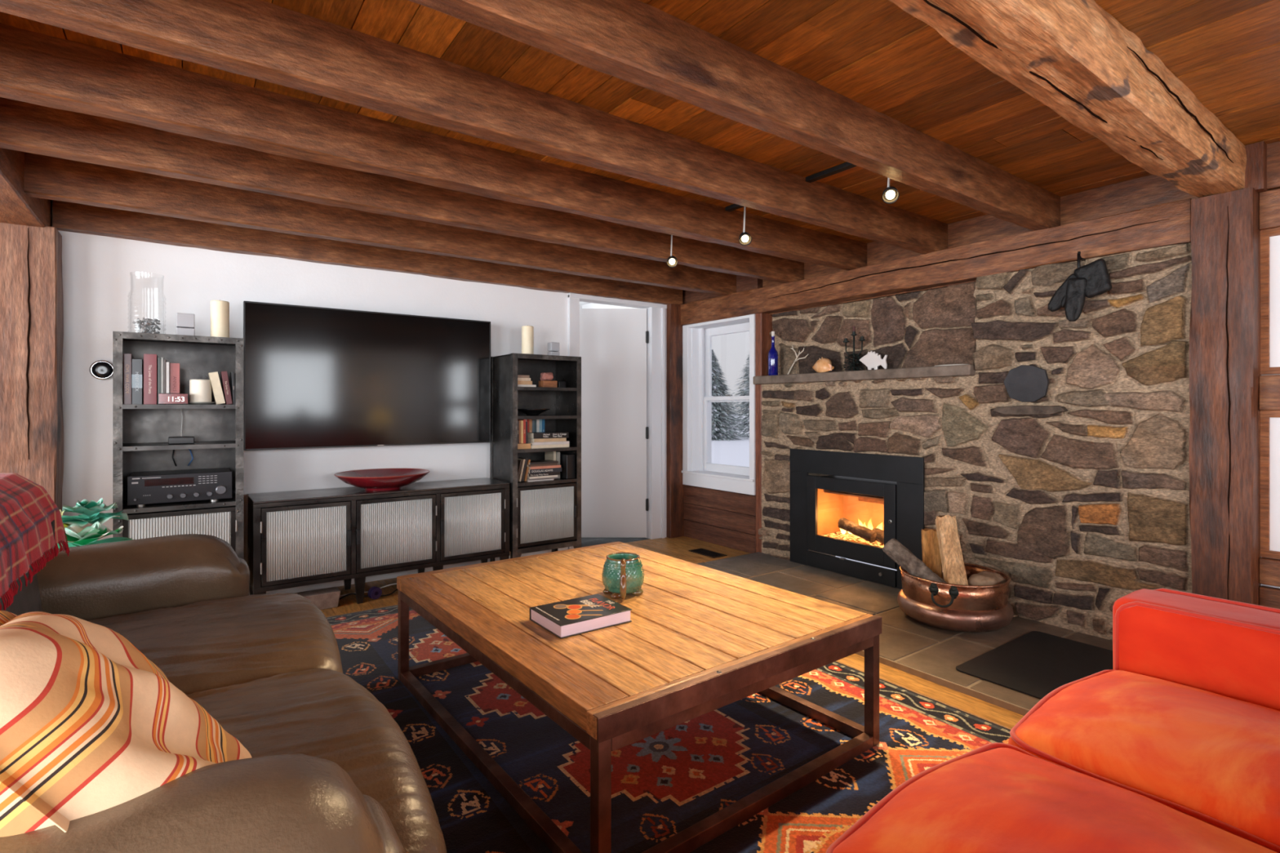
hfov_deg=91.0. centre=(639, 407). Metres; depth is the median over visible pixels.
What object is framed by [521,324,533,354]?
pillar candle
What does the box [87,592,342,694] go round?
seat cushion
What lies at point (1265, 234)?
trim
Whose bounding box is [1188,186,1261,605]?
wooden pillar
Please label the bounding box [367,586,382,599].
reel
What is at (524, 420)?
book
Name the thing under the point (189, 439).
router
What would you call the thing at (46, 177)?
ceiling beam
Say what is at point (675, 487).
wooden pillar
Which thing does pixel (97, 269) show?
wall
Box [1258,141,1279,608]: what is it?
wall
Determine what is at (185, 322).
speaker
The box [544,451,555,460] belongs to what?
book
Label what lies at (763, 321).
wooden pillar
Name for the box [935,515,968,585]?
log
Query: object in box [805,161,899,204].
track spotlight
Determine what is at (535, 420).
book
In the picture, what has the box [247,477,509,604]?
media console
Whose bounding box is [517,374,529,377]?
book
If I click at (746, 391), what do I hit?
spruce tree
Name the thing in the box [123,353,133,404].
book
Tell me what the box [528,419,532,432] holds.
book
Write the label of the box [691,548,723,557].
grille
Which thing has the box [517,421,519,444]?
book
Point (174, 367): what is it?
book
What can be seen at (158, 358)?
book
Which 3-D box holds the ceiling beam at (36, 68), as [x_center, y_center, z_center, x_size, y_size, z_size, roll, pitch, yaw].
[-0.257,-1.015,2.989,4.320,0.201,0.096,0,0,-36]
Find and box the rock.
[540,372,553,380]
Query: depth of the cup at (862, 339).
4.18 m
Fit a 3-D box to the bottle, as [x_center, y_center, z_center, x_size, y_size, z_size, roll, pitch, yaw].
[1.010,-0.412,4.779,0.075,0.335,0.074,0,0,-36]
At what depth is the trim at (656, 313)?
5.52 m
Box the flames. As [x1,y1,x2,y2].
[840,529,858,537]
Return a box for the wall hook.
[1077,251,1085,261]
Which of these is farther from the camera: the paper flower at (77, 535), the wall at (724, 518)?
the wall at (724, 518)
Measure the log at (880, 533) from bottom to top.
0.090 m
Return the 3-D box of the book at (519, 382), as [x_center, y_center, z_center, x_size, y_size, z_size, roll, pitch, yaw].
[-0.835,-0.174,4.399,0.125,0.026,0.110,0,0,-37]
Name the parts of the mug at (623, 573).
handle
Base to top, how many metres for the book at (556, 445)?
0.022 m
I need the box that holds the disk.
[1003,364,1048,401]
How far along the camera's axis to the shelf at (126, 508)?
3.23 m
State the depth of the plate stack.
3.65 m
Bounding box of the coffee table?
[396,541,881,852]
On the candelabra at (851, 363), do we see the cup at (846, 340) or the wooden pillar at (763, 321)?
the cup at (846, 340)
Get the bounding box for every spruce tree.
[711,349,746,440]
[723,353,749,437]
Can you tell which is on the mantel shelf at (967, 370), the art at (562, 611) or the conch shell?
the conch shell
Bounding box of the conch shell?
[812,357,834,373]
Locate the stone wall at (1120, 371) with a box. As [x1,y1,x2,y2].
[758,242,1191,642]
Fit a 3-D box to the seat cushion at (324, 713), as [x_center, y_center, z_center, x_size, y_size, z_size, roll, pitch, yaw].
[-0.794,0.768,1.135,0.700,0.312,0.860,0,0,-36]
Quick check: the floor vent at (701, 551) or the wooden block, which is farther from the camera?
the floor vent at (701, 551)
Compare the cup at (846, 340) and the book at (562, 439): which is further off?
the book at (562, 439)
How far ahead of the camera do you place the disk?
3.28 m
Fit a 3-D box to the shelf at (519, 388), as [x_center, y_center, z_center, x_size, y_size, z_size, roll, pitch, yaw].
[-0.753,-0.133,4.561,0.523,0.022,0.384,0,0,-36]
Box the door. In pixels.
[579,308,648,537]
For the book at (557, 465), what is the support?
on the book at (553, 469)
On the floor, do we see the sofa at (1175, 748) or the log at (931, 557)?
the sofa at (1175, 748)
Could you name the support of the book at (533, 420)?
on the bookshelf at (544, 515)
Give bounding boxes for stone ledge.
[993,405,1067,414]
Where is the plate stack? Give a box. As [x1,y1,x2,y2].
[933,364,967,366]
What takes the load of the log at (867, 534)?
on the embers
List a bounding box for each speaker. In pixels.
[176,312,195,335]
[547,342,559,355]
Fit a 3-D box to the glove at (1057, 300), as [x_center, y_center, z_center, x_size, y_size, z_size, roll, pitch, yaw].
[2.106,-0.570,3.108,0.048,0.175,0.162,0,0,-36]
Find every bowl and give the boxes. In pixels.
[334,468,430,490]
[517,408,550,415]
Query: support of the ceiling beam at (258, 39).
attached to the ceiling
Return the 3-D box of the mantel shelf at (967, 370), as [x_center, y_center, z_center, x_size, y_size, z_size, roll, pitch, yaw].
[1.428,-0.213,4.245,0.173,0.062,1.665,0,0,-36]
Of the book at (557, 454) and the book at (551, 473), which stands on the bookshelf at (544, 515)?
the book at (557, 454)
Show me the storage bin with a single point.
(328, 597)
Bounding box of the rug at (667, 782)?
[325,604,1011,852]
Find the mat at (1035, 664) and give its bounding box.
[955,631,1112,699]
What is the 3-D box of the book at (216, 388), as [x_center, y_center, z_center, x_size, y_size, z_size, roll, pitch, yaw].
[-2.282,-0.105,3.391,0.073,0.174,0.130,0,0,-36]
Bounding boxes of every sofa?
[0,533,446,852]
[826,587,1279,852]
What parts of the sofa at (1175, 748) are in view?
arm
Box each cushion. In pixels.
[0,565,42,615]
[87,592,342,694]
[186,668,446,852]
[832,747,1277,852]
[1008,670,1279,846]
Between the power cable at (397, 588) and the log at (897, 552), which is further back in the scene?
the power cable at (397, 588)
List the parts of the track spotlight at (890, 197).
stem, bulb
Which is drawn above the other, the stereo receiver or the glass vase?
the glass vase
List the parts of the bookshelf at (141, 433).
leg, door, ribbed pane, panel, leg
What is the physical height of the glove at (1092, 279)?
0.331 m
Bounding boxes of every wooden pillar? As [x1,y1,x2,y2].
[0,222,63,543]
[666,303,684,537]
[755,312,773,552]
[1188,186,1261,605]
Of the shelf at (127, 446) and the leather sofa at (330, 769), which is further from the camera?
the shelf at (127, 446)
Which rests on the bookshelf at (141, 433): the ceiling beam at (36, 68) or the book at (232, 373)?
the book at (232, 373)
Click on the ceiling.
(874, 54)
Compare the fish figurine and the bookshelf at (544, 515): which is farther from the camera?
the bookshelf at (544, 515)
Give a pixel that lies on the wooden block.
(552, 384)
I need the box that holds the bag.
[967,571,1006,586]
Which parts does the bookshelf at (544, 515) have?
leg, panel, leg, panel, door, ribbed pane, panel, panel, handle, leg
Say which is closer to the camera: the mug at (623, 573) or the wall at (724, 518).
the mug at (623, 573)
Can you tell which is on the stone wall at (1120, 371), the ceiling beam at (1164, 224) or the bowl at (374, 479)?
the ceiling beam at (1164, 224)
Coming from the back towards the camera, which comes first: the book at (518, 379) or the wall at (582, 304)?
the wall at (582, 304)
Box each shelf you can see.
[122,404,235,408]
[122,440,235,451]
[122,493,235,513]
[517,386,577,391]
[517,414,577,419]
[517,445,577,453]
[517,477,577,486]
[752,364,975,384]
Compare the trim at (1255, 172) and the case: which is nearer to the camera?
the trim at (1255, 172)
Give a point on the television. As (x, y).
(315, 377)
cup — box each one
[843,337,848,342]
[850,331,857,336]
[858,336,865,341]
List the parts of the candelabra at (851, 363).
stem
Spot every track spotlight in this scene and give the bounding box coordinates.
[666,235,677,267]
[725,204,751,245]
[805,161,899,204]
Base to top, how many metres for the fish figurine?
0.128 m
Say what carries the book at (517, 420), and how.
on the book at (521, 446)
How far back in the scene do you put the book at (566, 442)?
4.45 m
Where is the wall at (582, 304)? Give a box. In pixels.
[579,301,637,308]
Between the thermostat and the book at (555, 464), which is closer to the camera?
the thermostat
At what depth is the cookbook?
2.05 m
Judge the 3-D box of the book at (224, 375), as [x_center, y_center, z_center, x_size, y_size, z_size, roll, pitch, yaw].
[-2.235,-0.107,3.399,0.050,0.177,0.131,0,0,-36]
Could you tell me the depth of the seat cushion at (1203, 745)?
1.22 m
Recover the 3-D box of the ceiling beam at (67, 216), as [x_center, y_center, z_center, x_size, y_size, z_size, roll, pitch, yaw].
[-1.337,-1.006,4.461,4.150,0.190,0.128,0,0,-36]
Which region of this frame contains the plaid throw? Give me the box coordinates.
[0,473,69,610]
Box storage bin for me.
[297,586,340,609]
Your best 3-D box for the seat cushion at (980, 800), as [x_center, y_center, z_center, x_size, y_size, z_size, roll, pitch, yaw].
[0.712,0.716,0.828,0.600,0.209,0.770,0,0,-36]
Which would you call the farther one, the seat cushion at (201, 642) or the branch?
the branch
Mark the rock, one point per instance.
(544, 375)
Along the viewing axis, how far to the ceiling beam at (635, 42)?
1.94 m
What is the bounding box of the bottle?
[768,331,777,375]
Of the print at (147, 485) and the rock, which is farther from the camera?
the rock
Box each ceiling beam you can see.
[0,0,947,254]
[0,22,866,270]
[0,97,804,283]
[0,147,52,227]
[23,151,736,295]
[52,200,682,304]
[408,0,1060,231]
[680,198,1191,325]
[888,0,1246,197]
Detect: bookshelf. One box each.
[112,331,244,559]
[489,353,581,561]
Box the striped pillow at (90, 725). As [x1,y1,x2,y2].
[0,610,252,837]
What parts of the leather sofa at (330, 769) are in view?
arm, arm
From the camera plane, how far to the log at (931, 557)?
3.46 m
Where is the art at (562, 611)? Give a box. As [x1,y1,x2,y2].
[553,604,602,619]
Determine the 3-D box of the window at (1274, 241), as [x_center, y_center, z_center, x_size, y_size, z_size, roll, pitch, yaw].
[3.626,0.010,1.383,0.100,2.280,3.400,0,0,-36]
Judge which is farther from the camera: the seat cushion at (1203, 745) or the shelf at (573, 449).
the shelf at (573, 449)
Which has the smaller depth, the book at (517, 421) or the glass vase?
the glass vase
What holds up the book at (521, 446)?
on the bookshelf at (544, 515)
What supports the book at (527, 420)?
on the bookshelf at (544, 515)
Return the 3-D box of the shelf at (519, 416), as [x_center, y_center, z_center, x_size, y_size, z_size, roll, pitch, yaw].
[-0.753,0.067,4.561,0.523,0.022,0.384,0,0,-36]
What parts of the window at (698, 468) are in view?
sill, frame, sash, sash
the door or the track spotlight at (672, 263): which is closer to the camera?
the track spotlight at (672, 263)
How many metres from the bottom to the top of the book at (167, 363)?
0.215 m
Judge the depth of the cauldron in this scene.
3.12 m
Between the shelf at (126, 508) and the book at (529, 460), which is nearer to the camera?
the shelf at (126, 508)
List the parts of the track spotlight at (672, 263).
stem, bulb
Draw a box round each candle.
[189,377,211,402]
[210,299,229,337]
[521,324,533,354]
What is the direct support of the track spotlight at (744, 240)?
attached to the ceiling
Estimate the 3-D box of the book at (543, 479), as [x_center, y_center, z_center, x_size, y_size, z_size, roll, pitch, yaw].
[-0.737,0.508,4.475,0.200,0.008,0.150,0,0,-36]
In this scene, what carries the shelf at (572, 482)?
attached to the bookshelf at (544, 515)
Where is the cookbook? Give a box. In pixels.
[529,594,631,639]
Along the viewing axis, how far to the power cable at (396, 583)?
3.94 m
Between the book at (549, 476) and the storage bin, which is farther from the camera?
the book at (549, 476)
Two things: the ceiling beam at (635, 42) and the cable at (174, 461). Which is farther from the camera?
the cable at (174, 461)
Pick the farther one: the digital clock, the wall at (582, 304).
the wall at (582, 304)
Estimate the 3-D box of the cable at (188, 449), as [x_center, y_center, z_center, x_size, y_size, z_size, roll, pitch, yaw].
[-2.494,0.261,3.484,0.064,0.123,0.010,0,0,21]
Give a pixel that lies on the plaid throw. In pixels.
(32, 526)
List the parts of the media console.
panel, leg, leg, door, ribbed pane, leg, handle, handle, leg, panel, door, ribbed pane, leg, leg, handle, door, ribbed pane, leg, leg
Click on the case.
(567, 461)
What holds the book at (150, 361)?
on the bookshelf at (141, 433)
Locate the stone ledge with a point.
(1015, 410)
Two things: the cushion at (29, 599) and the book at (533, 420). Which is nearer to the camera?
the cushion at (29, 599)
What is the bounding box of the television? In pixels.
[243,300,490,450]
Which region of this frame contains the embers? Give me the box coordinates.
[821,531,884,547]
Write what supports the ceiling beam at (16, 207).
attached to the ceiling
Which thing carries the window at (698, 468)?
in the wall at (724, 518)
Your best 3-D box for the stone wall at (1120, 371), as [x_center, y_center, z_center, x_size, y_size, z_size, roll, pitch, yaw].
[1.790,0.193,3.957,0.367,1.914,2.675,0,0,-36]
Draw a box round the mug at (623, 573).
[601,552,644,599]
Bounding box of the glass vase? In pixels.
[127,275,166,333]
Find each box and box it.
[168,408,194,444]
[557,381,565,387]
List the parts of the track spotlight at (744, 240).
stem, bulb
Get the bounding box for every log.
[837,517,876,542]
[871,528,884,543]
[882,538,947,583]
[921,528,942,578]
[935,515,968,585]
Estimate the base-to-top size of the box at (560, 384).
0.050 m
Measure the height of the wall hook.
0.038 m
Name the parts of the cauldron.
handle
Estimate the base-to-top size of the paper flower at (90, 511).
0.103 m
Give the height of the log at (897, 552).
0.280 m
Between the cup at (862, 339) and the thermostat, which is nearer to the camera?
the thermostat
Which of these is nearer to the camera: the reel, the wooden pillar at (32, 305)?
the wooden pillar at (32, 305)
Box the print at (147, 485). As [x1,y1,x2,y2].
[131,475,217,496]
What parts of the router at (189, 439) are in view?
cord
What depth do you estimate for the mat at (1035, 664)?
2.73 m
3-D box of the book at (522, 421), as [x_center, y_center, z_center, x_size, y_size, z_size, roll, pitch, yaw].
[-0.846,0.167,4.383,0.016,0.158,0.121,0,0,-36]
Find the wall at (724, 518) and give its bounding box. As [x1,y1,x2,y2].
[682,275,762,553]
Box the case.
[560,453,575,479]
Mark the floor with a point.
(941, 660)
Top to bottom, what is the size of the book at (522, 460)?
0.154 m
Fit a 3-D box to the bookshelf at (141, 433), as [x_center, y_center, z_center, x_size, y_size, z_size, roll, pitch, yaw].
[-2.438,0.390,3.348,0.535,1.520,0.398,0,0,-36]
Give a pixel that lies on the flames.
(842, 531)
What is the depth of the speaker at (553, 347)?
4.65 m
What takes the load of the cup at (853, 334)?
on the candelabra at (851, 363)
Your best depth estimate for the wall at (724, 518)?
5.25 m
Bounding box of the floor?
[295,536,1112,728]
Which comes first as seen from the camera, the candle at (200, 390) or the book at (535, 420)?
the candle at (200, 390)
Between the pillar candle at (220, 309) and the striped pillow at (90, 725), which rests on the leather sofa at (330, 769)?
the striped pillow at (90, 725)
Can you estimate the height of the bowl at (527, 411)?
0.048 m
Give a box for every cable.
[172,449,176,466]
[187,448,193,466]
[338,588,397,599]
[339,582,396,596]
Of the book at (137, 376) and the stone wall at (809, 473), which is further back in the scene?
the stone wall at (809, 473)
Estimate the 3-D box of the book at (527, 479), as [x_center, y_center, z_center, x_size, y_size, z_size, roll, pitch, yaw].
[-0.721,0.499,4.486,0.235,0.010,0.150,0,0,-36]
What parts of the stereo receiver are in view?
knob, knob, knob, knob, knob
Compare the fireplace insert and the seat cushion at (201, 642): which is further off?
the fireplace insert
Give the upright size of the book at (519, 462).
0.149 m
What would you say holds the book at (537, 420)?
on the bookshelf at (544, 515)
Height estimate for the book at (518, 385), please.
0.016 m
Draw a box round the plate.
[188,401,215,404]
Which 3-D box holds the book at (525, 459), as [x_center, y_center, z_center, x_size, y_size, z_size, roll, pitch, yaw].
[-0.832,0.430,4.406,0.050,0.159,0.120,0,0,-36]
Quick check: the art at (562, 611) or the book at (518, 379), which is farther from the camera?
the book at (518, 379)
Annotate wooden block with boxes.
[538,380,557,387]
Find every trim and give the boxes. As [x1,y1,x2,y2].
[568,293,666,549]
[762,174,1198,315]
[1244,141,1268,193]
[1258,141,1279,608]
[1260,226,1279,559]
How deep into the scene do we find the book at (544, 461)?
4.45 m
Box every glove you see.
[1048,273,1075,311]
[1064,253,1111,321]
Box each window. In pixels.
[681,314,755,495]
[1260,235,1279,588]
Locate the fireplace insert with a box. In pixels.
[790,448,924,589]
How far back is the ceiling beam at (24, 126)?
2.79 m
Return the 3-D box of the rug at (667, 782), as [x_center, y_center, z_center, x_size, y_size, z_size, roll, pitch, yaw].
[-0.350,1.145,2.571,2.320,0.008,2.980,0,0,-36]
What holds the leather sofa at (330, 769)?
on the floor
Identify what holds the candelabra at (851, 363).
on the mantel shelf at (967, 370)
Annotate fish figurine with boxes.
[859,351,887,369]
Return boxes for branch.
[786,345,808,374]
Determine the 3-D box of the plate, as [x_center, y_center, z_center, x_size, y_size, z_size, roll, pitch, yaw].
[-2.319,-0.025,3.321,0.140,0.012,0.140,0,0,-36]
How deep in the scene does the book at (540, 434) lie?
4.45 m
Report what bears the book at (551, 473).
on the book at (549, 476)
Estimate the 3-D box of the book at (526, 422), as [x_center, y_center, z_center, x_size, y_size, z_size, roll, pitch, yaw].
[-0.819,0.171,4.403,0.012,0.150,0.120,0,0,-36]
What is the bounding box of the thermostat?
[88,360,112,379]
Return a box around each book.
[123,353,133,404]
[131,359,143,404]
[143,353,157,404]
[157,357,160,404]
[160,357,164,393]
[164,359,167,393]
[166,362,169,393]
[169,363,179,393]
[208,371,225,404]
[220,371,232,404]
[230,371,235,404]
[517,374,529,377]
[517,377,530,381]
[517,380,532,384]
[517,384,536,386]
[517,419,525,443]
[517,420,520,443]
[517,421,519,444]
[517,443,530,448]
[517,458,524,481]
[517,459,522,481]
[518,457,528,481]
[520,420,523,443]
[524,459,530,481]
[524,479,554,481]
[525,422,527,443]
[526,419,528,432]
[526,462,556,466]
[526,476,558,480]
[527,431,568,439]
[527,437,566,442]
[527,440,568,445]
[527,471,559,476]
[527,475,557,479]
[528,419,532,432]
[528,459,558,464]
[528,464,560,469]
[528,467,561,473]
[530,444,568,448]
[532,418,539,432]
[532,419,534,432]
[534,418,542,431]
[534,419,536,432]
[542,418,544,431]
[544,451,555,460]
[555,451,559,478]
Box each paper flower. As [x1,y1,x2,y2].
[57,521,133,548]
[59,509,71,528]
[61,497,128,526]
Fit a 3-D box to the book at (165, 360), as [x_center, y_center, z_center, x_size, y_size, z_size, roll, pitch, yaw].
[-2.457,-0.132,3.258,0.010,0.228,0.160,0,0,-36]
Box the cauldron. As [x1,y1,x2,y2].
[897,562,1013,632]
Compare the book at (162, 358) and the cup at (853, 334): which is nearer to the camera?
the book at (162, 358)
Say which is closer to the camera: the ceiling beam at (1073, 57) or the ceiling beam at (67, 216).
the ceiling beam at (1073, 57)
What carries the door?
in the wall at (97, 269)
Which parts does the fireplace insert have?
door, ash drawer, baffle plate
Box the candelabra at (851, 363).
[843,326,865,371]
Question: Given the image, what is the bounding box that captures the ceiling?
[0,0,1279,243]
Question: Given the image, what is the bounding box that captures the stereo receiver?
[127,467,232,506]
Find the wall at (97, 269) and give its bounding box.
[52,200,568,595]
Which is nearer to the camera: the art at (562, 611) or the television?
the art at (562, 611)
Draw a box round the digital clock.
[158,393,188,404]
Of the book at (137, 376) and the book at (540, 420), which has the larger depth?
the book at (540, 420)
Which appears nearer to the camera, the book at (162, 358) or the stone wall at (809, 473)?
the book at (162, 358)
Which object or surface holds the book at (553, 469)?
on the book at (551, 473)
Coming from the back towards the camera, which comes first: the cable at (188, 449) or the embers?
the embers
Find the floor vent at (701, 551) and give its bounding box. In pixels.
[688,547,727,558]
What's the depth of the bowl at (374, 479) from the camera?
3.83 m
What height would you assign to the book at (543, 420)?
0.210 m
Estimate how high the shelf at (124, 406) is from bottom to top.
0.022 m
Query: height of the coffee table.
0.435 m

